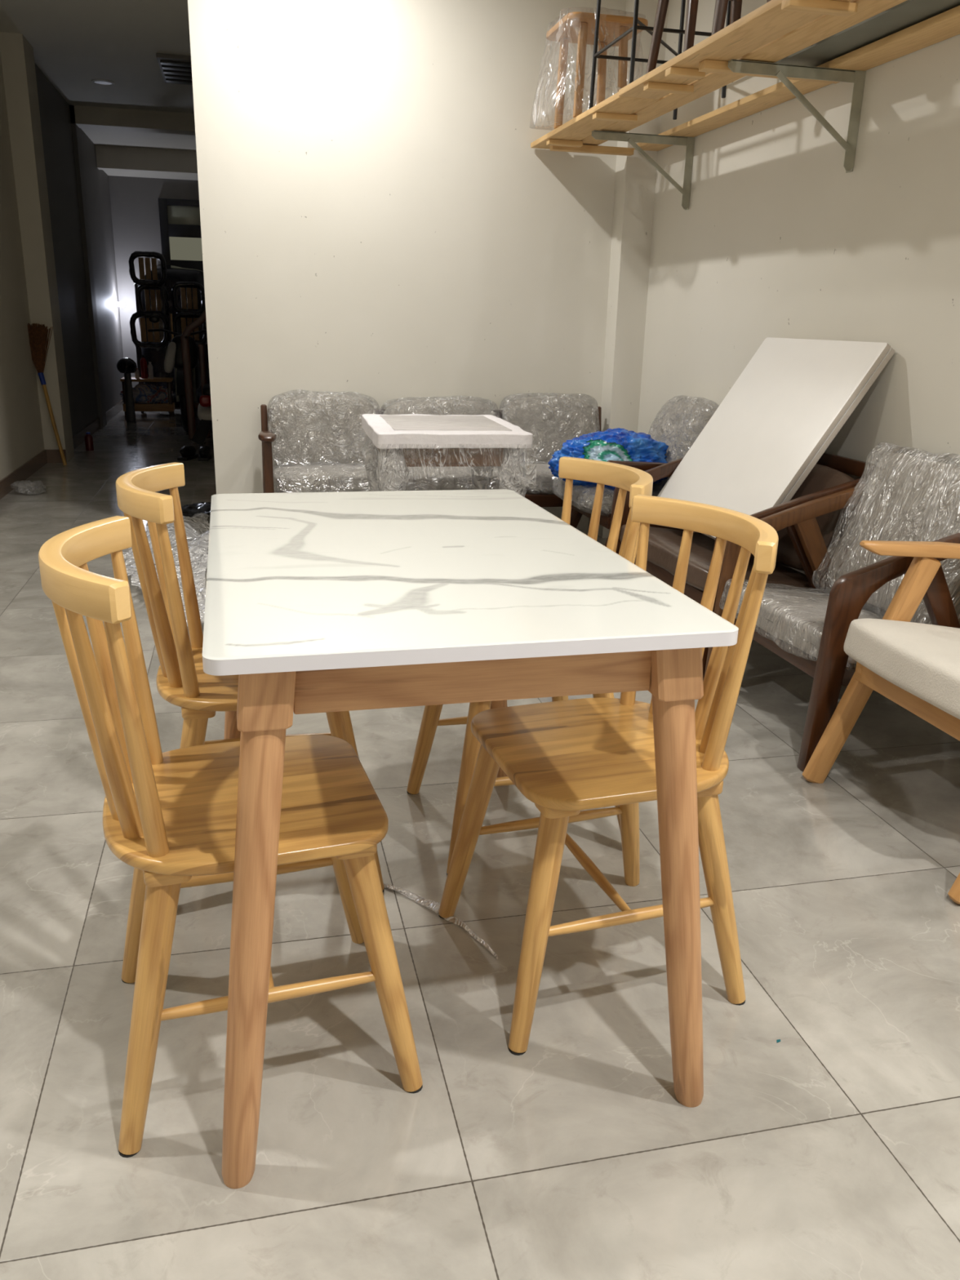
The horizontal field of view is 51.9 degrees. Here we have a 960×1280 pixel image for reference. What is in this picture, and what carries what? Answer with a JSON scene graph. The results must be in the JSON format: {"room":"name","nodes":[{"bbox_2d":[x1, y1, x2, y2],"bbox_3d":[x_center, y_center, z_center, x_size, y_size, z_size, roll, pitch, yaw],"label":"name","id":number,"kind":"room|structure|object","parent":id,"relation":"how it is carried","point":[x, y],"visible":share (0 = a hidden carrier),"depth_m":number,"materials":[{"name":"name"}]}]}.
{"room":"store","nodes":[
{"label":"store","id":0,"kind":"room"},
{"bbox_2d":[0,50,44,479],"bbox_3d":[-2.195,-1.147,2.312,0.150,2.890,10.320,-3,18,-13],"label":"wall","id":1,"kind":"structure","parent":0,"point":[21,436],"depth_m":6.70,"materials":[{"name":"paint"}]},
{"bbox_2d":[0,449,47,499],"bbox_3d":[-2.151,0.175,2.761,0.012,0.100,10.320,-3,18,-13],"label":"baseboard","id":2,"kind":"structure","parent":1,"relation":"attached to","point":[36,463],"depth_m":6.71,"materials":[{"name":"tile"}]},
{"bbox_2d":[45,449,66,462],"bbox_3d":[-3.246,-1.406,7.543,0.150,0.100,0.012,-3,18,-13],"label":"baseboard","id":3,"kind":"structure","parent":1,"relation":"attached to","point":[52,455],"depth_m":7.54,"materials":[{"name":"tile"}]},
{"bbox_2d":[34,62,124,435],"bbox_3d":[-3.950,-3.580,9.663,0.225,2.890,4.800,-3,18,-13],"label":"wall","id":4,"kind":"structure","parent":0,"point":[54,109],"depth_m":9.00,"materials":[{"name":"grey paint"}]},
{"bbox_2d":[0,31,74,462],"bbox_3d":[-3.329,-2.789,7.277,0.300,2.890,0.380,-3,18,-13],"label":"door","id":5,"kind":"structure","parent":4,"relation":"attached to","point":[17,56],"depth_m":7.09,"materials":[{"name":"paint"}]},
{"bbox_2d":[69,105,106,427],"bbox_3d":[-3.850,-3.541,9.550,0.165,2.890,0.280,-3,18,-13],"label":"trim","id":6,"kind":"structure","parent":4,"relation":"attached to","point":[76,133],"depth_m":9.48,"materials":[{"name":"grey paint"}]},
{"bbox_2d":[72,400,123,449],"bbox_3d":[-3.869,-2.260,10.121,0.012,0.100,4.800,-3,18,-13],"label":"baseboard","id":7,"kind":"structure","parent":4,"relation":"attached to","point":[78,438],"depth_m":9.47,"materials":[{"name":"tile"}]},
{"bbox_2d":[115,301,124,307],"bbox_3d":[-4.259,-3.974,11.675,0.104,0.068,0.068,-3,18,-13],"label":"wall lamp","id":8,"kind":"object","parent":4,"relation":"attached to","point":[121,304],"visible":1,"depth_m":11.65,"materials":[{"name":"white plastic"}]},
{"bbox_2d":[69,105,195,135],"bbox_3d":[-3.190,-4.913,9.229,1.338,0.250,0.230,-3,18,-13],"label":"ceiling beam","id":9,"kind":"structure","parent":4,"relation":"attached to","point":[86,117],"depth_m":9.15,"materials":[{"name":"paint"}]},
{"bbox_2d":[95,145,197,174],"bbox_3d":[-3.563,-5.296,10.784,1.338,0.320,0.150,-3,18,-13],"label":"trim","id":10,"kind":"structure","parent":4,"relation":"attached to","point":[108,157],"depth_m":10.72,"materials":[{"name":"paint"}]},
{"bbox_2d":[0,0,194,113],"bbox_3d":[-0.622,-3.007,3.323,3.938,0.100,13.020,-3,18,-13],"label":"ceiling","id":11,"kind":"structure","parent":0,"point":[75,43],"depth_m":6.90,"materials":[{"name":"paint"}]},
{"bbox_2d":[91,79,115,85],"bbox_3d":[-3.071,-4.542,8.035,0.180,0.012,0.180,-3,18,-13],"label":"recessed light","id":12,"kind":"object","parent":11,"relation":"in","point":[100,82],"visible":1,"depth_m":8.01,"materials":[{"name":"white plastic"}]},
{"bbox_2d":[93,81,111,84],"bbox_3d":[-3.071,-4.544,8.034,0.140,0.007,0.140,-3,18,-13],"label":"diffuser","id":13,"kind":"object","parent":12,"relation":"attached to","point":[96,82],"depth_m":8.04,"materials":[{"name":"white plastic"}]},
{"bbox_2d":[155,53,192,84],"bbox_3d":[-2.264,-4.339,7.526,0.330,0.045,0.850,-3,18,-13],"label":"ceiling vent","id":14,"kind":"object","parent":11,"relation":"in","point":[175,68],"visible":0.55,"depth_m":7.35,"materials":[{"name":"grey metal"}]},
{"bbox_2d":[80,128,196,151],"bbox_3d":[-3.453,-5.153,9.994,1.488,0.100,1.450,-3,18,-13],"label":"ceiling","id":15,"kind":"structure","parent":0,"point":[98,136],"depth_m":10.16,"materials":[{"name":"paint"}]},
{"bbox_2d":[102,169,198,180],"bbox_3d":[-3.751,-5.370,11.255,1.488,0.080,0.850,-3,18,-13],"label":"ceiling","id":16,"kind":"structure","parent":0,"point":[116,173],"depth_m":11.42,"materials":[{"name":"paint"}]},
{"bbox_2d":[108,175,199,387],"bbox_3d":[-3.832,-4.366,12.092,1.608,2.890,0.120,-3,18,-13],"label":"wall","id":17,"kind":"structure","parent":0,"point":[134,201],"depth_m":11.78,"materials":[{"name":"grey paint"}]},
{"bbox_2d":[158,198,203,271],"bbox_3d":[-3.504,-4.122,12.161,0.715,2.400,0.050,-3,18,-13],"label":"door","id":18,"kind":"structure","parent":17,"relation":"in","point":[180,220],"depth_m":11.87,"materials":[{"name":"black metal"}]},
{"bbox_2d":[187,0,626,532],"bbox_3d":[-0.255,-1.954,4.951,2.200,2.890,0.120,-3,18,-13],"label":"wall","id":19,"kind":"structure","parent":0,"point":[380,217],"depth_m":4.80,"materials":[{"name":"paint"}]},
{"bbox_2d":[597,0,668,537],"bbox_3d":[0.769,-1.961,5.053,0.159,2.890,0.150,-3,18,-13],"label":"pillar","id":20,"kind":"structure","parent":19,"relation":"attached to","point":[635,176],"depth_m":5.01,"materials":[{"name":"paint"}]},
{"bbox_2d":[0,405,959,1279],"bbox_3d":[-1.020,-0.605,5.579,3.938,0.100,15.900,-3,18,-13],"label":"floor","id":21,"kind":"structure","parent":0,"point":[829,1149],"depth_m":1.63,"materials":[{"name":"tile"}]},
{"bbox_2d":[10,480,45,494],"bbox_3d":[-2.863,-0.972,6.252,0.207,0.086,0.158,-3,18,-13],"label":"plastic sheet","id":22,"kind":"object","parent":21,"relation":"on","point":[30,483],"visible":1,"depth_m":6.28,"materials":[{"name":"plastic"}]},
{"bbox_2d":[26,323,66,465],"bbox_3d":[-3.209,-1.814,7.317,0.192,1.021,0.090,-1,18,-7],"label":"broom","id":23,"kind":"object","parent":21,"relation":"on","point":[37,333],"visible":1,"depth_m":7.22,"materials":[{"name":"brown wood"}]},
{"bbox_2d":[84,431,93,450],"bbox_3d":[-3.271,-1.662,8.248,0.064,0.150,0.063,-3,18,-13],"label":"bottle","id":24,"kind":"object","parent":21,"relation":"on","point":[88,437],"visible":1,"depth_m":8.23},
{"bbox_2d":[116,357,137,422],"bbox_3d":[-3.709,-2.642,10.411,0.202,0.655,0.241,-3,18,-13],"label":"pedestal fan","id":25,"kind":"object","parent":21,"relation":"on","point":[126,366],"visible":1,"depth_m":10.36,"materials":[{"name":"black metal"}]},
{"bbox_2d":[120,377,174,416],"bbox_3d":[-3.750,-2.753,11.154,0.540,0.405,0.340,-3,18,-13],"label":"bench","id":26,"kind":"object","parent":21,"relation":"on","point":[170,406],"visible":0.76,"depth_m":11.07,"materials":[{"name":"brown wood"}]},
{"bbox_2d":[134,368,139,378],"bbox_3d":[-3.829,-2.978,11.006,0.044,0.110,0.043,-3,18,-13],"label":"bottle","id":27,"kind":"object","parent":26,"relation":"on","point":[136,373],"visible":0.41,"depth_m":10.99,"materials":[{"name":"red plastic"}]},
{"bbox_2d":[140,355,147,378],"bbox_3d":[-3.764,-3.060,11.038,0.070,0.250,0.069,-3,18,-13],"label":"bottle","id":28,"kind":"object","parent":26,"relation":"on","point":[143,361],"visible":1,"depth_m":11.02,"materials":[{"name":"red plastic"}]},
{"bbox_2d":[119,383,174,403],"bbox_3d":[-3.763,-2.787,11.145,0.594,0.210,0.243,-3,18,-13],"label":"pile","id":29,"kind":"object","parent":26,"relation":"on","point":[142,393],"visible":0.82,"depth_m":11.07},
{"bbox_2d":[147,361,153,378],"bbox_3d":[-3.684,-3.018,11.028,0.052,0.180,0.051,-3,18,-13],"label":"bottle","id":30,"kind":"object","parent":26,"relation":"on","point":[149,366],"visible":1,"depth_m":11.01,"materials":[{"name":"white plastic"}]},
{"bbox_2d":[129,311,170,413],"bbox_3d":[-3.778,-3.211,11.405,0.429,1.120,0.402,-3,18,-13],"label":"chair","id":31,"kind":"object","parent":21,"relation":"on","point":[139,345],"visible":0.78,"depth_m":11.15,"materials":[{"name":"black wood"}]},
{"bbox_2d":[137,285,170,344],"bbox_3d":[-3.738,-3.744,11.348,0.369,0.672,0.400,-3,18,-13],"label":"chair","id":32,"kind":"object","parent":31,"relation":"on","point":[140,288],"visible":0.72,"depth_m":11.15,"materials":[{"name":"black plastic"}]},
{"bbox_2d":[128,250,167,315],"bbox_3d":[-3.725,-4.028,11.147,0.405,0.676,0.403,-3,18,-13],"label":"chair","id":33,"kind":"object","parent":32,"relation":"on","point":[148,282],"visible":0.94,"depth_m":10.96,"materials":[{"name":"black wood"}]},
{"bbox_2d":[122,512,209,626],"bbox_3d":[-1.456,-0.395,4.579,0.441,0.084,2.273,-3,18,-13],"label":"plastic sheet","id":34,"kind":"object","parent":21,"relation":"on","point":[197,526],"visible":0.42,"depth_m":4.60,"materials":[{"name":"clear plastic"}]},
{"bbox_2d":[138,268,209,405],"bbox_3d":[-3.629,-3.671,11.999,0.994,1.599,0.471,-3,18,-13],"label":"chair","id":35,"kind":"object","parent":21,"relation":"on","point":[156,356],"visible":0.18,"depth_m":11.73,"materials":[{"name":"black wood"}]},
{"bbox_2d":[147,315,207,431],"bbox_3d":[-2.999,-2.753,10.114,0.669,1.085,1.824,-3,18,-13],"label":"motorbike","id":36,"kind":"object","parent":21,"relation":"on","point":[173,357],"visible":0.64,"depth_m":9.57,"materials":[{"name":"black metal"}]},
{"bbox_2d":[149,315,159,323],"bbox_3d":[-3.159,-3.113,9.568,0.100,0.070,0.030,-3,18,-13],"label":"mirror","id":37,"kind":"object","parent":36,"relation":"attached to","point":[153,318],"depth_m":9.56,"materials":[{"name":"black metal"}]},
{"bbox_2d":[177,445,198,461],"bbox_3d":[-2.343,-1.511,7.930,0.090,0.106,0.276,4,18,7],"label":"shoe","id":38,"kind":"object","parent":21,"relation":"on","point":[188,452],"visible":1,"depth_m":7.85,"materials":[{"name":"black rubber"}]},
{"bbox_2d":[172,311,208,383],"bbox_3d":[-3.350,-3.237,11.502,0.406,1.132,0.400,-3,18,-13],"label":"chair","id":39,"kind":"object","parent":21,"relation":"on","point":[184,314],"visible":0.41,"depth_m":11.21,"materials":[{"name":"black wood"}]},
{"bbox_2d":[169,313,173,338],"bbox_3d":[-3.480,-3.343,11.187,0.021,0.682,0.082,-4,19,-17],"label":"wooden stick","id":40,"kind":"object","parent":39,"relation":"attached to","point":[171,314],"visible":0.5,"depth_m":11.13,"materials":[{"name":"brown wood"}]},
{"bbox_2d":[171,281,205,337],"bbox_3d":[-3.336,-3.776,11.381,0.385,0.671,0.400,-3,18,-13],"label":"chair","id":41,"kind":"object","parent":39,"relation":"on","point":[183,285],"visible":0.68,"depth_m":11.17,"materials":[{"name":"black wood"}]},
{"bbox_2d":[180,309,210,439],"bbox_3d":[-2.567,-2.446,9.056,0.302,1.177,0.158,-3,18,-13],"label":"wood frame","id":42,"kind":"object","parent":21,"relation":"on","point":[191,405],"visible":0.62,"depth_m":9.00,"materials":[{"name":"brown wood"}]},
{"bbox_2d":[181,502,211,516],"bbox_3d":[-1.745,-0.758,5.763,0.366,0.032,0.546,-3,18,-13],"label":"plastic sheet","id":43,"kind":"object","parent":21,"relation":"on","point":[188,510],"visible":0.38,"depth_m":5.85,"materials":[{"name":"black plastic"}]},
{"bbox_2d":[191,383,213,444],"bbox_3d":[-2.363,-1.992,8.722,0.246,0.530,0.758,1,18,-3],"label":"motorbike","id":44,"kind":"object","parent":21,"relation":"on","point":[204,408],"visible":0.52,"depth_m":8.47,"materials":[{"name":"black metal"}]},
{"bbox_2d":[199,395,211,407],"bbox_3d":[-2.355,-2.053,8.472,0.110,0.100,0.060,-3,18,-13],"label":"tail light","id":45,"kind":"object","parent":44,"relation":"on","point":[204,400],"depth_m":8.45,"materials":[{"name":"red plastic"}]},
{"bbox_2d":[198,445,211,461],"bbox_3d":[-2.217,-1.511,7.939,0.090,0.106,0.276,-1,18,-9],"label":"shoe","id":46,"kind":"object","parent":21,"relation":"on","point":[204,451],"visible":1,"depth_m":7.84,"materials":[{"name":"black rubber"}]},
{"bbox_2d":[38,515,422,1157],"bbox_3d":[-0.366,0.254,1.498,0.474,0.825,0.429,-5,19,-18],"label":"dining chair","id":47,"kind":"object","parent":21,"relation":"on","point":[171,816],"visible":0.94,"depth_m":1.39,"materials":[{"name":"wood"}]},
{"bbox_2d":[115,462,384,892],"bbox_3d":[-0.464,0.077,2.036,0.474,0.825,0.429,-3,18,-13],"label":"dining chair","id":48,"kind":"object","parent":21,"relation":"on","point":[182,682],"visible":0.55,"depth_m":1.87,"materials":[{"name":"wood"}]},
{"bbox_2d":[257,389,603,532],"bbox_3d":[-0.163,-0.815,4.875,1.813,0.778,0.662,-3,18,-13],"label":"sofa","id":49,"kind":"object","parent":21,"relation":"on","point":[318,440],"visible":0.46,"depth_m":4.83,"materials":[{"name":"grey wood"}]},
{"bbox_2d":[273,465,370,493],"bbox_3d":[-0.721,-0.772,4.741,0.530,0.116,0.528,-3,15,-13],"label":"seat cushion","id":50,"kind":"object","parent":49,"relation":"on","point":[286,478],"depth_m":4.51,"materials":[{"name":"plastic"}]},
{"bbox_2d":[271,393,375,466],"bbox_3d":[-0.769,-1.023,4.890,0.518,0.385,0.153,-3,4,-13],"label":"cushion","id":51,"kind":"object","parent":49,"relation":"on","point":[322,428],"depth_m":4.82,"materials":[{"name":"clear plastic"}]},
{"bbox_2d":[384,399,495,415],"bbox_3d":[-0.201,-1.031,5.029,0.594,0.384,0.153,-3,4,-13],"label":"cushion","id":52,"kind":"object","parent":49,"relation":"on","point":[420,406],"depth_m":4.96,"materials":[{"name":"clear plastic"}]},
{"bbox_2d":[406,466,497,490],"bbox_3d":[-0.153,-0.802,4.874,0.604,0.115,0.526,-3,15,-13],"label":"seat cushion","id":53,"kind":"object","parent":49,"relation":"on","point":[454,477],"depth_m":4.62,"materials":[{"name":"plastic"}]},
{"bbox_2d":[525,462,559,491],"bbox_3d":[0.412,-0.829,5.001,0.514,0.115,0.523,-3,15,-13],"label":"seat cushion","id":54,"kind":"object","parent":49,"relation":"on","point":[544,481],"depth_m":4.74,"materials":[{"name":"plastic"}]},
{"bbox_2d":[502,396,597,463],"bbox_3d":[0.368,-1.076,5.150,0.507,0.384,0.153,-3,4,-13],"label":"cushion","id":55,"kind":"object","parent":49,"relation":"on","point":[552,421],"depth_m":5.08,"materials":[{"name":"clear plastic"}]},
{"bbox_2d":[383,883,497,959],"bbox_3d":[-0.076,0.540,1.948,0.348,0.007,0.046,18,24,41],"label":"strip","id":56,"kind":"object","parent":21,"relation":"on","point":[434,906],"visible":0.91,"depth_m":1.97,"materials":[{"name":"clear plastic"}]},
{"bbox_2d":[361,413,536,497],"bbox_3d":[-0.165,-0.555,4.170,0.615,0.717,0.789,-2,18,-11],"label":"side table","id":57,"kind":"object","parent":21,"relation":"on","point":[394,443],"visible":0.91,"depth_m":3.80,"materials":[{"name":"white plastic"}]},
{"bbox_2d":[202,488,738,1188],"bbox_3d":[-0.129,0.192,1.819,0.712,0.750,1.145,-3,19,-14],"label":"dining table","id":58,"kind":"object","parent":21,"relation":"on","point":[340,601],"visible":0.98,"depth_m":1.32,"materials":[{"name":"stone"}]},
{"bbox_2d":[406,456,653,875],"bbox_3d":[0.112,0.035,2.211,0.474,0.825,0.429,-4,19,-16],"label":"dining chair","id":59,"kind":"object","parent":21,"relation":"on","point":[635,481],"visible":0.25,"depth_m":2.21,"materials":[{"name":"wood"}]},
{"bbox_2d":[438,494,778,1055],"bbox_3d":[0.217,0.197,1.719,0.474,0.825,0.429,-5,19,-18],"label":"dining chair","id":60,"kind":"object","parent":21,"relation":"on","point":[567,757],"visible":0.88,"depth_m":1.66,"materials":[{"name":"wood"}]},
{"bbox_2d":[551,395,719,546],"bbox_3d":[0.701,-0.677,4.456,0.684,0.829,0.593,-3,18,-13],"label":"armchair","id":61,"kind":"object","parent":21,"relation":"on","point":[680,424],"visible":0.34,"depth_m":4.31,"materials":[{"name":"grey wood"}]},
{"bbox_2d":[547,427,668,488],"bbox_3d":[0.580,-0.810,4.362,0.611,0.236,0.459,-6,19,-21],"label":"plastic bag","id":62,"kind":"object","parent":61,"relation":"on","point":[614,444],"visible":0.58,"depth_m":4.24,"materials":[{"name":"blue plastic"}]},
{"bbox_2d":[557,478,658,511],"bbox_3d":[0.634,-0.643,4.450,0.505,0.113,0.503,4,17,-15],"label":"seat cushion","id":63,"kind":"object","parent":61,"relation":"on","point":[583,496],"depth_m":4.24,"materials":[{"name":"plastic"}]},
{"bbox_2d":[651,400,715,493],"bbox_3d":[0.893,-0.859,4.441,0.155,0.445,0.525,21,12,-19],"label":"cushion","id":64,"kind":"object","parent":61,"relation":"on","point":[680,424],"depth_m":4.34,"materials":[{"name":"clear plastic"}]},
{"bbox_2d":[608,452,877,681],"bbox_3d":[0.917,-0.338,3.618,0.624,0.712,0.945,-3,18,-13],"label":"armchair","id":65,"kind":"object","parent":21,"relation":"on","point":[664,543],"visible":0.26,"depth_m":3.34,"materials":[{"name":"brown wood"}]},
{"bbox_2d":[619,524,811,592],"bbox_3d":[0.859,-0.289,3.619,0.475,0.102,0.866,5,17,-15],"label":"seat cushion","id":66,"kind":"object","parent":65,"relation":"on","point":[664,543],"depth_m":3.45,"materials":[{"name":"brown leather"}]},
{"bbox_2d":[657,337,890,538],"bbox_3d":[0.996,-0.734,3.547,0.446,0.670,0.786,-3,18,-13],"label":"board","id":67,"kind":"object","parent":65,"relation":"on","point":[791,395],"visible":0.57,"depth_m":3.47,"materials":[{"name":"laminate"}]},
{"bbox_2d":[701,346,894,539],"bbox_3d":[1.014,-0.724,3.560,0.446,0.670,0.786,-3,18,-13],"label":"board","id":68,"kind":"object","parent":65,"relation":"on","point":[891,351],"visible":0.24,"depth_m":3.18,"materials":[{"name":"laminate"}]},
{"bbox_2d":[775,464,856,571],"bbox_3d":[1.079,-0.488,3.608,0.137,0.365,0.868,17,13,-18],"label":"cushion","id":69,"kind":"object","parent":65,"relation":"on","point":[822,477],"depth_m":3.32,"materials":[{"name":"brown leather"}]},
{"bbox_2d":[703,443,959,771],"bbox_3d":[1.101,-0.136,2.851,0.624,0.811,0.624,-3,18,-13],"label":"armchair","id":70,"kind":"object","parent":21,"relation":"on","point":[905,497],"visible":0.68,"depth_m":2.78,"materials":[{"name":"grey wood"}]},
{"bbox_2d":[737,585,885,665],"bbox_3d":[1.044,-0.039,2.869,0.476,0.102,0.545,5,17,-15],"label":"seat cushion","id":71,"kind":"object","parent":70,"relation":"on","point":[783,615],"depth_m":2.78,"materials":[{"name":"plastic"}]},
{"bbox_2d":[829,453,959,625],"bbox_3d":[1.252,-0.294,2.848,0.135,0.447,0.551,17,13,-18],"label":"cushion","id":72,"kind":"object","parent":70,"relation":"on","point":[898,479],"depth_m":2.84,"materials":[{"name":"plastic"}]},
{"bbox_2d":[802,540,959,904],"bbox_3d":[1.221,0.065,2.248,0.625,0.809,0.625,-3,18,-13],"label":"armchair","id":73,"kind":"object","parent":21,"relation":"on","point":[916,667],"visible":1,"depth_m":2.32,"materials":[{"name":"brown wood"}]},
{"bbox_2d":[842,618,959,719],"bbox_3d":[1.196,0.088,2.243,0.571,0.120,0.547,6,16,-16],"label":"seat cushion","id":74,"kind":"object","parent":73,"relation":"on","point":[923,660],"depth_m":2.19,"materials":[{"name":"beige fabric"}]},
{"bbox_2d":[637,0,959,573],"bbox_3d":[1.709,-0.896,1.850,0.150,2.890,7.550,-3,18,-13],"label":"wall","id":75,"kind":"structure","parent":0,"point":[775,238],"depth_m":3.51,"materials":[{"name":"paint"}]},
{"bbox_2d":[591,130,694,210],"bbox_3d":[0.726,-2.122,4.463,0.490,0.300,0.045,-3,18,-13],"label":"shelf bracket","id":76,"kind":"object","parent":75,"relation":"attached to","point":[631,138],"visible":1,"depth_m":4.44,"materials":[{"name":"grey metal"}]},
{"bbox_2d":[530,0,959,155],"bbox_3d":[0.979,-1.825,3.086,0.629,0.058,3.935,-3,18,-13],"label":"wall shelf","id":77,"kind":"object","parent":75,"relation":"attached to","point":[776,30],"visible":0.94,"depth_m":3.17,"materials":[{"name":"brown wood"}]},
{"bbox_2d":[535,11,648,128],"bbox_3d":[0.478,-2.483,4.324,0.447,0.405,0.501,-3,18,-13],"label":"stool","id":78,"kind":"object","parent":77,"relation":"on","point":[576,27],"visible":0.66,"depth_m":4.22,"materials":[{"name":"brown wood"}]},
{"bbox_2d":[588,0,730,119],"bbox_3d":[0.712,-2.484,3.858,0.457,0.706,0.536,-3,18,-13],"label":"bar stool","id":79,"kind":"object","parent":77,"relation":"on","point":[642,26],"visible":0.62,"depth_m":3.98,"materials":[{"name":"black metal"}]},
{"bbox_2d":[645,0,777,74],"bbox_3d":[0.794,-2.178,3.305,0.400,0.472,0.400,-3,18,-13],"label":"chair","id":80,"kind":"object","parent":77,"relation":"on","point":[692,5],"visible":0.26,"depth_m":3.41,"materials":[{"name":"brown wood"}]},
{"bbox_2d":[711,0,890,46],"bbox_3d":[0.923,-2.004,2.778,0.420,0.471,0.433,-3,18,-13],"label":"chair","id":81,"kind":"object","parent":77,"relation":"on","point":[721,6],"visible":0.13,"depth_m":2.97,"materials":[{"name":"brown wood"}]},
{"bbox_2d":[775,0,959,66],"bbox_3d":[1.343,-1.625,2.368,0.240,0.016,2.120,-3,18,-13],"label":"board","id":82,"kind":"object","parent":77,"relation":"on","point":[908,13],"visible":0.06,"depth_m":2.91,"materials":[{"name":"grey wood"}]},
{"bbox_2d":[728,59,866,173],"bbox_3d":[1.023,-1.720,3.247,0.490,0.300,0.045,-3,18,-13],"label":"shelf bracket","id":83,"kind":"object","parent":75,"relation":"attached to","point":[781,71],"visible":1,"depth_m":3.22,"materials":[{"name":"grey metal"}]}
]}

